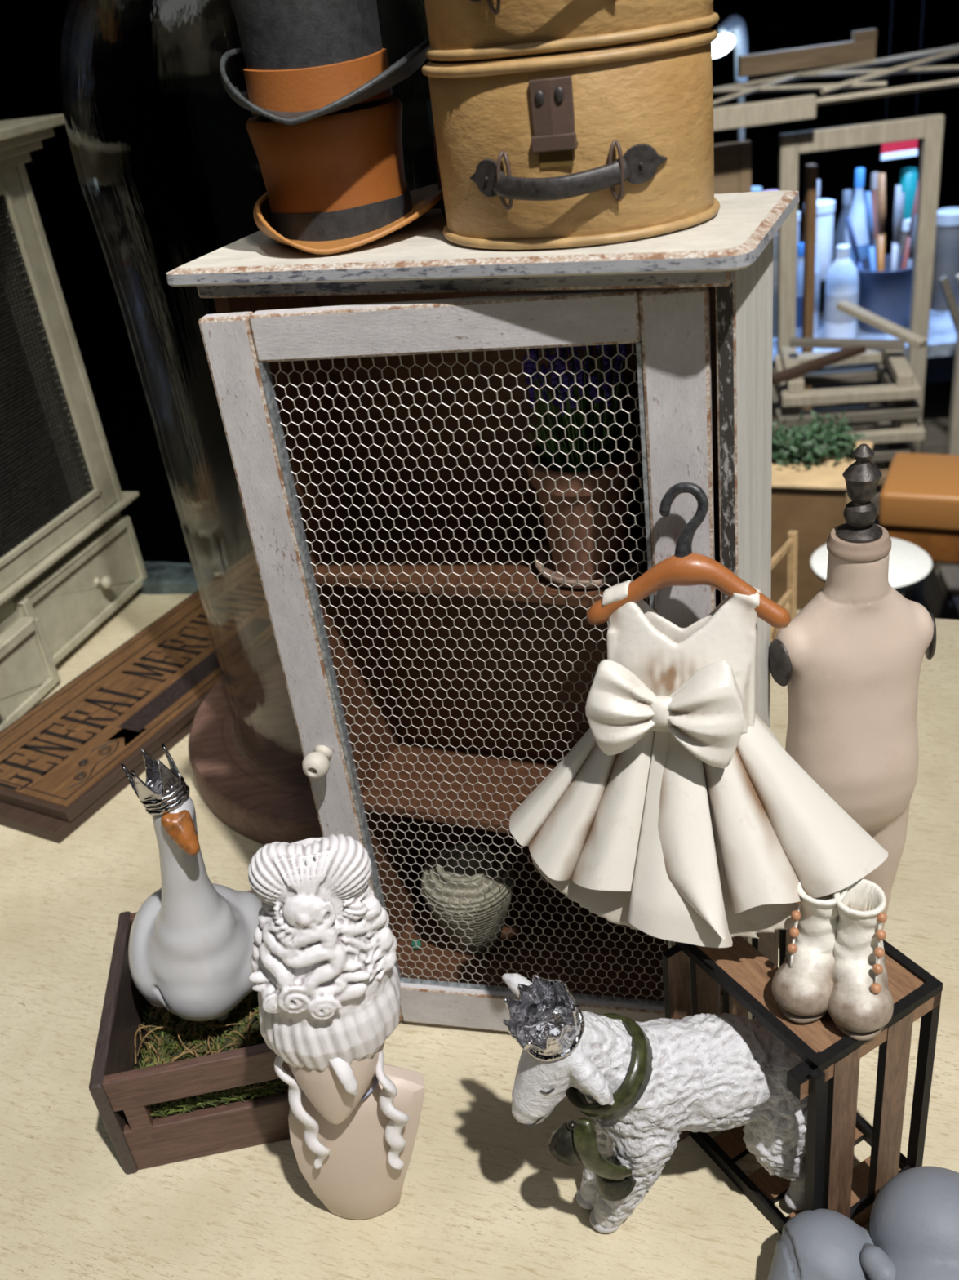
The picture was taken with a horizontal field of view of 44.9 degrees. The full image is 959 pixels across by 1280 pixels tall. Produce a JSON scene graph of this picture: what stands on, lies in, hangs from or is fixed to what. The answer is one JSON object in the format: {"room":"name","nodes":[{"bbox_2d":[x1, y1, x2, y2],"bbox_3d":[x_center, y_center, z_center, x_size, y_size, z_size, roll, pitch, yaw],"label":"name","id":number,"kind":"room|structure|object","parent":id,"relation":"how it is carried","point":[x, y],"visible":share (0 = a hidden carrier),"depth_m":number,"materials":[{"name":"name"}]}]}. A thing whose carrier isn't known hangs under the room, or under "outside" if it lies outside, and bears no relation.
{"room":"antique shop","nodes":[
{"label":"antique shop","id":0,"kind":"room"},
{"bbox_2d":[0,0,958,369],"bbox_3d":[0.342,-2.615,3.532,5.200,3.100,0.060,-8,30,0],"label":"wall","id":1,"kind":"structure","parent":0,"point":[170,163],"depth_m":3.94,"materials":[{"name":"black paint"}]},
{"bbox_2d":[85,353,955,612],"bbox_3d":[0.739,0.229,1.691,5.320,0.030,6.120,-8,30,0],"label":"floor","id":2,"kind":"structure","parent":0,"point":[182,390],"depth_m":3.29,"materials":[{"name":"concrete"}]},
{"bbox_2d":[0,572,958,1279],"bbox_3d":[0.123,0.574,0.468,2.050,0.750,1.050,5,32,21],"label":"table","id":3,"kind":"object","parent":2,"relation":"on","point":[485,1195],"visible":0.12,"depth_m":0.42,"materials":[{"name":"beige paint"}]},
{"bbox_2d":[0,113,147,731],"bbox_3d":[-0.339,-0.102,0.669,0.121,0.317,0.336,3,32,18],"label":"cabinet","id":4,"kind":"object","parent":3,"relation":"on","point":[69,560],"visible":1,"depth_m":0.74,"materials":[{"name":"beige wood"}]},
{"bbox_2d":[0,718,194,843],"bbox_3d":[-0.187,0.019,0.735,0.094,0.007,0.310,9,34,27],"label":"wooden board","id":5,"kind":"object","parent":3,"relation":"on","point":[15,817],"visible":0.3,"depth_m":0.62,"materials":[{"name":"brown wood"}]},
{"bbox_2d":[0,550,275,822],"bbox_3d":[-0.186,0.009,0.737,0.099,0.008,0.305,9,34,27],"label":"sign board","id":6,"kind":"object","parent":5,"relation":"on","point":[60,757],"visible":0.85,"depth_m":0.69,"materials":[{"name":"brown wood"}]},
{"bbox_2d":[136,561,215,594],"bbox_3d":[-0.226,-0.044,0.852,0.064,0.016,0.030,2,32,17],"label":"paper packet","id":7,"kind":"object","parent":3,"relation":"on","point":[163,577],"visible":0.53,"depth_m":0.84,"materials":[{"name":"paper"}]},
{"bbox_2d":[59,0,322,844],"bbox_3d":[-0.073,-0.124,0.558,0.231,0.403,0.231,-8,30,0],"label":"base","id":8,"kind":"object","parent":3,"relation":"on","point":[246,755],"visible":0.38,"depth_m":0.61,"materials":[{"name":"brown wood"}]},
{"bbox_2d":[88,889,293,1173],"bbox_3d":[-0.097,0.146,0.455,0.087,0.048,0.089,-10,30,-4],"label":"crate","id":9,"kind":"object","parent":3,"relation":"on","point":[122,1094],"visible":0.42,"depth_m":0.42,"materials":[{"name":"brown wood"}]},
{"bbox_2d":[133,990,293,1119],"bbox_3d":[-0.096,0.153,0.458,0.077,0.022,0.083,-10,30,-4],"label":"moss","id":10,"kind":"object","parent":9,"relation":"in","point":[171,1037],"visible":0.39,"depth_m":0.45,"materials":[{"name":"plant"}]},
{"bbox_2d":[120,743,262,1022],"bbox_3d":[-0.112,0.090,0.431,0.054,0.134,0.057,-6,30,4],"label":"figurine","id":11,"kind":"object","parent":10,"relation":"on","point":[191,940],"visible":0.95,"depth_m":0.42,"materials":[{"name":"white ceramic"}]},
{"bbox_2d":[248,833,424,1219],"bbox_3d":[-0.043,0.126,0.363,0.047,0.163,0.041,-8,30,0],"label":"bust","id":12,"kind":"object","parent":3,"relation":"on","point":[325,976],"visible":1,"depth_m":0.34,"materials":[{"name":"ceramic"}]},
{"bbox_2d":[165,190,799,1031],"bbox_3d":[0.014,0.016,0.401,0.170,0.300,0.093,6,33,22],"label":"display cabinet","id":13,"kind":"object","parent":3,"relation":"on","point":[373,397],"visible":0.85,"depth_m":0.38,"materials":[{"name":"wood"}]},
{"bbox_2d":[245,96,443,254],"bbox_3d":[-0.040,-0.140,0.346,0.059,0.034,0.069,-5,30,5],"label":"top hat","id":14,"kind":"object","parent":13,"relation":"on","point":[335,182],"visible":0.97,"depth_m":0.33,"materials":[{"name":"fabric"}]},
{"bbox_2d":[219,0,431,125],"bbox_3d":[-0.044,-0.175,0.325,0.061,0.048,0.076,-3,30,9],"label":"top hat","id":15,"kind":"object","parent":14,"relation":"on","point":[297,61],"visible":0.99,"depth_m":0.32,"materials":[{"name":"grey fabric"}]},
{"bbox_2d":[411,938,421,949],"bbox_3d":[-0.027,0.131,0.498,0.004,0.004,0.004,-8,30,0],"label":"bead","id":16,"kind":"object","parent":13,"relation":"on","point":[413,943],"visible":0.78,"depth_m":0.50,"materials":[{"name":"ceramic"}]},
{"bbox_2d":[426,98,445,216],"bbox_3d":[-0.006,-0.146,0.351,0.013,0.033,0.009,2,32,17],"label":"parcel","id":17,"kind":"object","parent":13,"relation":"on","point":[428,101],"visible":0.18,"depth_m":0.35,"materials":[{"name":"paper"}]},
{"bbox_2d":[361,741,556,834],"bbox_3d":[0.027,0.061,0.446,0.147,0.004,0.042,6,33,22],"label":"shelf","id":18,"kind":"object","parent":13,"relation":"attached to","point":[508,753],"depth_m":0.46,"materials":[{"name":"brown wood"}]},
{"bbox_2d":[420,841,515,955],"bbox_3d":[-0.004,0.110,0.488,0.040,0.044,0.040,-8,30,0],"label":"basket","id":19,"kind":"object","parent":13,"relation":"on","point":[468,855],"visible":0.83,"depth_m":0.47,"materials":[{"name":"grey wicker"}]},
{"bbox_2d":[313,524,720,607],"bbox_3d":[0.015,-0.025,0.396,0.147,0.004,0.040,6,33,22],"label":"shelf","id":20,"kind":"object","parent":13,"relation":"attached to","point":[636,531],"depth_m":0.40,"materials":[{"name":"brown wood"}]},
{"bbox_2d":[421,26,719,249],"bbox_3d":[0.024,-0.134,0.310,0.078,0.045,0.069,3,32,19],"label":"case","id":21,"kind":"object","parent":13,"relation":"on","point":[614,144],"visible":0.94,"depth_m":0.29,"materials":[{"name":"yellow leather"}]},
{"bbox_2d":[424,0,719,61],"bbox_3d":[0.020,-0.172,0.288,0.076,0.044,0.068,3,32,18],"label":"case","id":22,"kind":"object","parent":21,"relation":"on","point":[460,30],"visible":1,"depth_m":0.28,"materials":[{"name":"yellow leather"}]},
{"bbox_2d":[520,343,647,588],"bbox_3d":[0.032,-0.061,0.364,0.037,0.085,0.037,-17,31,-15],"label":"lavender","id":23,"kind":"object","parent":13,"relation":"on","point":[561,393],"visible":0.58,"depth_m":0.36,"materials":[{"name":"ceramic"}]},
{"bbox_2d":[586,482,791,628],"bbox_3d":[0.057,-0.023,0.322,0.058,0.041,0.011,2,32,17],"label":"clothes hanger","id":24,"kind":"object","parent":13,"relation":"hanging from","point":[686,567],"visible":1,"depth_m":0.32,"materials":[{"name":"brown wood"}]},
{"bbox_2d":[509,580,888,947],"bbox_3d":[0.058,0.037,0.337,0.113,0.104,0.052,9,34,27],"label":"dress","id":25,"kind":"object","parent":24,"relation":"hanging from","point":[679,815],"visible":1,"depth_m":0.33,"materials":[{"name":"white fabric"}]},
{"bbox_2d":[502,973,808,1233],"bbox_3d":[0.064,0.140,0.364,0.110,0.113,0.040,-10,30,-4],"label":"figurine","id":26,"kind":"object","parent":3,"relation":"on","point":[642,1085],"visible":0.87,"depth_m":0.35,"materials":[{"name":"white ceramic"}]},
{"bbox_2d":[770,529,798,643],"bbox_3d":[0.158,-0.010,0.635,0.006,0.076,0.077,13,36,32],"label":"chair","id":27,"kind":"object","parent":3,"relation":"on","point":[788,601],"visible":0.22,"depth_m":0.65,"materials":[{"name":"brown wood"}]},
{"bbox_2d":[662,926,943,1235],"bbox_3d":[0.102,0.139,0.375,0.056,0.094,0.064,-22,33,-23],"label":"crate","id":28,"kind":"object","parent":3,"relation":"on","point":[745,971],"visible":0.53,"depth_m":0.35,"materials":[{"name":"brown wood"}]},
{"bbox_2d":[771,881,848,1022],"bbox_3d":[0.096,0.088,0.335,0.018,0.034,0.031,12,36,31],"label":"boot","id":29,"kind":"object","parent":28,"relation":"on","point":[802,987],"visible":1,"depth_m":0.33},
{"bbox_2d":[827,878,893,1040],"bbox_3d":[0.107,0.090,0.329,0.018,0.034,0.031,-3,30,9],"label":"boot","id":30,"kind":"object","parent":28,"relation":"on","point":[860,1005],"visible":1,"depth_m":0.33,"materials":[{"name":"white ceramic"}]},
{"bbox_2d":[768,443,936,930],"bbox_3d":[0.134,0.035,0.417,0.058,0.222,0.039,-10,30,-3],"label":"mannequin","id":31,"kind":"object","parent":3,"relation":"on","point":[850,661],"visible":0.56,"depth_m":0.39,"materials":[{"name":"beige fabric"}]},
{"bbox_2d":[767,1165,958,1279],"bbox_3d":[0.117,0.187,0.340,0.079,0.046,0.054,-8,30,0],"label":"figurine","id":32,"kind":"object","parent":3,"relation":"on","point":[913,1233],"visible":1,"depth_m":0.34,"materials":[{"name":"stone"}]},
{"bbox_2d":[711,14,747,141],"bbox_3d":[0.591,-0.904,2.680,0.152,0.958,0.126,-8,30,0],"label":"desk lamp","id":33,"kind":"object","parent":2,"relation":"on","point":[723,42],"visible":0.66,"depth_m":2.42,"materials":[{"name":"white metal"}]},
{"bbox_2d":[714,140,751,194],"bbox_3d":[0.420,-0.481,2.149,0.163,0.806,0.020,-5,30,5],"label":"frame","id":34,"kind":"object","parent":2,"relation":"on","point":[732,160],"visible":0.14,"depth_m":1.95,"materials":[{"name":"brown wood"}]},
{"bbox_2d":[800,163,817,431],"bbox_3d":[0.615,-0.494,2.181,0.016,0.750,0.022,-8,30,0],"label":"batten","id":35,"kind":"object","parent":2,"relation":"on","point":[811,169],"visible":0.44,"depth_m":2.06,"materials":[{"name":"brown wood"}]},
{"bbox_2d":[771,440,873,609],"bbox_3d":[0.339,0.029,1.531,0.306,0.570,0.137,5,33,21],"label":"wooden box","id":36,"kind":"object","parent":2,"relation":"on","point":[811,501],"visible":0.17,"depth_m":1.33,"materials":[{"name":"brown wood"}]},
{"bbox_2d":[772,410,866,467],"bbox_3d":[0.361,-0.238,1.366,0.170,0.061,0.103,-2,31,10],"label":"potted plant","id":37,"kind":"object","parent":36,"relation":"on","point":[826,436],"visible":0.62,"depth_m":1.35,"materials":[{"name":"green plant"}]},
{"bbox_2d":[712,28,958,131],"bbox_3d":[0.679,-0.568,2.099,0.620,0.942,0.184,-6,30,3],"label":"rack","id":38,"kind":"object","parent":2,"relation":"on","point":[861,49],"visible":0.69,"depth_m":1.90,"materials":[{"name":"brown wood"}]},
{"bbox_2d":[777,114,944,453],"bbox_3d":[0.670,-0.490,2.095,0.260,0.815,0.020,-5,30,5],"label":"frame","id":39,"kind":"object","parent":2,"relation":"on","point":[929,128],"visible":0.43,"depth_m":1.94,"materials":[{"name":"brown wood"}]},
{"bbox_2d":[772,280,958,453],"bbox_3d":[0.922,-0.575,2.539,0.730,0.456,0.420,-4,30,6],"label":"table","id":40,"kind":"object","parent":2,"relation":"on","point":[942,336],"visible":0.04,"depth_m":2.45,"materials":[{"name":"beige wood"}]},
{"bbox_2d":[773,232,777,337],"bbox_3d":[0.584,-0.739,2.424,0.110,0.210,0.060,-8,30,0],"label":"wooden block","id":41,"kind":"object","parent":40,"relation":"on","point":[775,237],"visible":0.02,"depth_m":2.40,"materials":[{"name":"wood"}]},
{"bbox_2d":[751,186,762,191],"bbox_3d":[0.548,-0.868,2.353,0.047,0.090,0.047,-8,30,0],"label":"plastic bottle","id":42,"kind":"object","parent":41,"relation":"on","point":[754,188],"visible":0.12,"depth_m":2.32,"materials":[{"name":"white plastic"}]},
{"bbox_2d":[796,211,800,262],"bbox_3d":[0.645,-0.822,2.434,0.051,0.140,0.051,-8,30,0],"label":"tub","id":43,"kind":"object","parent":40,"relation":"on","point":[798,212],"visible":0.09,"depth_m":2.40,"materials":[{"name":"white plastic"}]},
{"bbox_2d":[796,221,799,262],"bbox_3d":[0.645,-0.816,2.437,0.048,0.126,0.048,-8,30,0],"label":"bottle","id":44,"kind":"object","parent":43,"relation":"on","point":[798,222],"depth_m":2.41,"materials":[{"name":"white plastic"}]},
{"bbox_2d":[795,242,804,337],"bbox_3d":[0.650,-0.699,2.349,0.047,0.200,0.047,-8,30,0],"label":"plastic bottle","id":45,"kind":"object","parent":40,"relation":"on","point":[800,246],"visible":0.44,"depth_m":2.32,"materials":[{"name":"plastic"}]},
{"bbox_2d":[803,241,820,336],"bbox_3d":[0.675,-0.751,2.378,0.043,0.255,0.043,-8,30,0],"label":"plastic bottle","id":46,"kind":"object","parent":40,"relation":"on","point":[817,255],"visible":0.12,"depth_m":2.38,"materials":[{"name":"white plastic"}]},
{"bbox_2d":[803,179,822,308],"bbox_3d":[0.734,-0.865,2.543,0.049,0.270,0.049,-8,30,0],"label":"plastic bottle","id":47,"kind":"object","parent":40,"relation":"on","point":[819,180],"visible":0.12,"depth_m":2.54,"materials":[{"name":"white plastic"}]},
{"bbox_2d":[804,199,835,281],"bbox_3d":[0.707,-0.832,2.421,0.062,0.155,0.062,-8,30,0],"label":"tub","id":48,"kind":"object","parent":40,"relation":"on","point":[825,207],"visible":0.56,"depth_m":2.39,"materials":[{"name":"white plastic"}]},
{"bbox_2d":[816,211,834,281],"bbox_3d":[0.708,-0.826,2.425,0.058,0.140,0.058,-8,30,0],"label":"bottle","id":49,"kind":"object","parent":48,"relation":"on","point":[824,220],"depth_m":2.40,"materials":[{"name":"white plastic"}]},
{"bbox_2d":[823,244,858,338],"bbox_3d":[0.734,-0.704,2.353,0.066,0.185,0.066,-8,30,0],"label":"plastic bottle","id":50,"kind":"object","parent":40,"relation":"on","point":[842,277],"visible":0.9,"depth_m":2.33,"materials":[{"name":"white plastic"}]},
{"bbox_2d":[832,189,852,263],"bbox_3d":[0.804,-0.861,2.551,0.058,0.240,0.058,-8,30,0],"label":"plastic bottle","id":51,"kind":"object","parent":40,"relation":"on","point":[839,233],"visible":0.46,"depth_m":2.51,"materials":[{"name":"white plastic"}]},
{"bbox_2d":[844,167,869,262],"bbox_3d":[0.795,-0.833,2.445,0.054,0.300,0.054,-8,30,0],"label":"spray bottle","id":52,"kind":"object","parent":40,"relation":"on","point":[857,214],"visible":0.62,"depth_m":2.40,"materials":[{"name":"plastic"}]},
{"bbox_2d":[795,380,953,453],"bbox_3d":[0.934,-0.490,2.588,0.710,0.020,0.380,-4,30,6],"label":"wooden crate","id":53,"kind":"object","parent":40,"relation":"attached to","point":[937,395],"depth_m":2.57,"materials":[{"name":"beige wood"}]},
{"bbox_2d":[871,172,879,255],"bbox_3d":[0.857,-0.877,2.535,0.045,0.270,0.045,-8,30,0],"label":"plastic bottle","id":54,"kind":"object","parent":40,"relation":"on","point":[874,175],"visible":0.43,"depth_m":2.49,"materials":[{"name":"white plastic"}]},
{"bbox_2d":[853,254,914,333],"bbox_3d":[0.836,-0.710,2.392,0.141,0.131,0.141,-8,30,0],"label":"cup","id":55,"kind":"object","parent":40,"relation":"on","point":[886,294],"visible":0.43,"depth_m":2.35,"materials":[{"name":"blue plastic"}]},
{"bbox_2d":[844,217,863,270],"bbox_3d":[0.777,-0.749,2.369,0.070,0.222,0.022,0,31,13],"label":"tool","id":56,"kind":"object","parent":55,"relation":"in","point":[854,245],"visible":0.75,"depth_m":2.33,"materials":[{"name":"blue plastic"}]},
{"bbox_2d":[864,191,876,271],"bbox_3d":[0.801,-0.778,2.373,0.045,0.262,0.018,21,41,40],"label":"tool","id":57,"kind":"object","parent":55,"relation":"in","point":[869,219],"visible":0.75,"depth_m":2.34,"materials":[{"name":"blue plastic"}]},
{"bbox_2d":[876,173,885,271],"bbox_3d":[0.819,-0.801,2.377,0.016,0.291,0.039,-12,30,-7],"label":"tool","id":58,"kind":"object","parent":55,"relation":"in","point":[881,206],"visible":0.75,"depth_m":2.34,"materials":[{"name":"orange wood"}]},
{"bbox_2d":[891,185,901,271],"bbox_3d":[0.839,-0.776,2.351,0.012,0.270,0.023,-8,30,0],"label":"tool","id":59,"kind":"object","parent":55,"relation":"in","point":[898,188],"visible":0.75,"depth_m":2.31,"materials":[{"name":"white plastic"}]},
{"bbox_2d":[896,191,904,270],"bbox_3d":[0.854,-0.782,2.377,0.016,0.251,0.039,4,32,20],"label":"tool","id":60,"kind":"object","parent":55,"relation":"in","point":[902,201],"visible":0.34,"depth_m":2.34,"materials":[{"name":"plastic"}]},
{"bbox_2d":[899,218,911,254],"bbox_3d":[0.914,-0.799,2.463,0.077,0.195,0.077,-8,30,0],"label":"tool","id":61,"kind":"object","parent":55,"relation":"in","point":[906,223],"visible":0.09,"depth_m":2.41,"materials":[{"name":"grey plastic"}]},
{"bbox_2d":[899,231,909,254],"bbox_3d":[0.916,-0.791,2.467,0.072,0.176,0.072,-8,30,0],"label":"bottle","id":62,"kind":"object","parent":61,"relation":"on","point":[904,234],"depth_m":2.42,"materials":[{"name":"grey plastic"}]},
{"bbox_2d":[899,167,918,219],"bbox_3d":[0.878,-0.916,2.381,0.034,0.095,0.034,-8,30,0],"label":"bottle","id":63,"kind":"object","parent":61,"relation":"on","point":[908,175],"visible":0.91,"depth_m":2.36,"materials":[{"name":"teal plastic"}]},
{"bbox_2d":[901,180,919,269],"bbox_3d":[0.875,-0.794,2.372,0.058,0.272,0.019,-21,32,-21],"label":"tool","id":64,"kind":"object","parent":55,"relation":"in","point":[906,254],"visible":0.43,"depth_m":2.35,"materials":[{"name":"plastic"}]},
{"bbox_2d":[906,213,916,268],"bbox_3d":[0.876,-0.754,2.364,0.037,0.211,0.020,-27,35,-29],"label":"tool","id":65,"kind":"object","parent":55,"relation":"in","point":[910,260],"visible":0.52,"depth_m":2.34,"materials":[{"name":"plastic"}]},
{"bbox_2d":[930,207,958,311],"bbox_3d":[0.984,-0.798,2.440,0.068,0.200,0.068,-8,30,0],"label":"plastic bottle","id":66,"kind":"object","parent":40,"relation":"on","point":[946,260],"visible":0.85,"depth_m":2.41,"materials":[{"name":"grey plastic"}]},
{"bbox_2d":[810,537,932,593],"bbox_3d":[0.428,0.155,1.312,0.117,0.550,0.117,-8,30,0],"label":"round stool","id":67,"kind":"object","parent":2,"relation":"on","point":[909,565],"visible":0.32,"depth_m":1.16,"materials":[{"name":"white laminate"}]},
{"bbox_2d":[871,462,913,600],"bbox_3d":[0.634,-0.161,2.084,0.260,0.271,0.220,-3,30,9],"label":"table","id":68,"kind":"object","parent":2,"relation":"on","point":[874,463],"visible":0.02,"depth_m":2.00,"materials":[{"name":"brown wood"}]},
{"bbox_2d":[870,443,891,503],"bbox_3d":[0.611,-0.292,2.007,0.230,0.035,0.220,-3,30,8],"label":"frame","id":69,"kind":"object","parent":68,"relation":"on","point":[883,464],"visible":0.02,"depth_m":1.95,"materials":[{"name":"brown wood"}]},
{"bbox_2d":[795,426,888,484],"bbox_3d":[0.609,-0.320,1.984,0.235,0.035,0.220,-2,30,9],"label":"frame","id":70,"kind":"object","parent":69,"relation":"on","point":[884,471],"visible":0.02,"depth_m":1.89,"materials":[{"name":"brown wood"}]},
{"bbox_2d":[800,401,911,462],"bbox_3d":[0.602,-0.356,1.976,0.210,0.035,0.220,-3,30,9],"label":"frame","id":71,"kind":"object","parent":70,"relation":"on","point":[886,452],"visible":0.19,"depth_m":1.88,"materials":[{"name":"brown wood"}]},
{"bbox_2d":[772,400,925,444],"bbox_3d":[0.603,-0.383,1.950,0.240,0.035,0.220,-2,31,10],"label":"frame","id":72,"kind":"object","parent":71,"relation":"on","point":[908,429],"visible":0.26,"depth_m":1.85,"materials":[{"name":"brown wood"}]},
{"bbox_2d":[772,361,921,428],"bbox_3d":[0.598,-0.415,1.935,0.220,0.035,0.220,-3,30,9],"label":"frame","id":73,"kind":"object","parent":72,"relation":"on","point":[909,408],"visible":0.53,"depth_m":1.86,"materials":[{"name":"beige wood"}]},
{"bbox_2d":[773,338,921,407],"bbox_3d":[0.600,-0.444,1.912,0.210,0.035,0.220,-1,31,11],"label":"frame","id":74,"kind":"object","parent":73,"relation":"on","point":[906,386],"visible":0.84,"depth_m":1.84,"materials":[{"name":"brown wood"}]},
{"bbox_2d":[772,346,866,385],"bbox_3d":[0.543,-0.444,1.868,0.180,0.024,0.020,-18,32,-17],"label":"batten","id":75,"kind":"object","parent":74,"relation":"on","point":[804,368],"visible":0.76,"depth_m":1.86,"materials":[{"name":"brown wood"}]},
{"bbox_2d":[789,337,905,350],"bbox_3d":[0.599,-0.483,1.896,0.180,0.021,0.020,3,32,19],"label":"batten","id":76,"kind":"object","parent":74,"relation":"on","point":[795,342],"visible":1,"depth_m":1.89,"materials":[{"name":"beige wood"}]},
{"bbox_2d":[836,300,928,348],"bbox_3d":[0.665,-0.523,1.923,0.020,0.048,0.178,-23,33,-24],"label":"batten","id":77,"kind":"object","parent":74,"relation":"on","point":[913,339],"visible":1,"depth_m":1.92,"materials":[{"name":"brown wood"}]},
{"bbox_2d":[878,452,958,599],"bbox_3d":[0.873,-0.031,1.654,0.580,0.420,0.155,7,33,24],"label":"box","id":78,"kind":"object","parent":2,"relation":"on","point":[919,500],"visible":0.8,"depth_m":1.62,"materials":[{"name":"orange leather"}]},
{"bbox_2d":[923,561,958,619],"bbox_3d":[1.053,-0.069,1.987,0.500,0.110,0.305,-2,31,10],"label":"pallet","id":79,"kind":"object","parent":2,"relation":"on","point":[941,584],"visible":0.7,"depth_m":2.03,"materials":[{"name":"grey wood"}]},
{"bbox_2d":[938,275,958,334],"bbox_3d":[0.958,-0.424,2.186,0.228,0.542,0.013,-8,30,0],"label":"strip","id":80,"kind":"object","parent":2,"relation":"on","point":[944,282],"visible":1,"depth_m":2.07,"materials":[{"name":"beige wood"}]},
{"bbox_2d":[946,315,958,454],"bbox_3d":[0.936,-0.486,2.014,0.214,0.825,0.020,-5,30,5],"label":"frame","id":81,"kind":"object","parent":2,"relation":"on","point":[953,448],"visible":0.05,"depth_m":2.06,"materials":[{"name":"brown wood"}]},
{"bbox_2d":[955,274,958,286],"bbox_3d":[0.989,-0.430,2.189,0.228,0.542,0.013,-8,30,0],"label":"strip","id":82,"kind":"object","parent":2,"relation":"on","point":[957,275],"visible":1,"depth_m":2.06,"materials":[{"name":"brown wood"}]},
{"bbox_2d":[525,433,639,579],"bbox_3d":[0.035,-0.043,0.375,0.036,0.039,0.036,-17,31,-15],"label":"flower pot","id":83,"kind":"object","parent":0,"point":[631,456],"depth_m":0.36,"materials":[{"name":"ceramic"}]},
{"bbox_2d":[880,0,924,159],"bbox_3d":[0.740,-1.677,1.907,0.072,1.662,0.005,-8,30,0],"label":"card","id":84,"kind":"object","parent":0,"point":[892,150],"visible":0.57,"depth_m":2.31,"materials":[{"name":"paper"}]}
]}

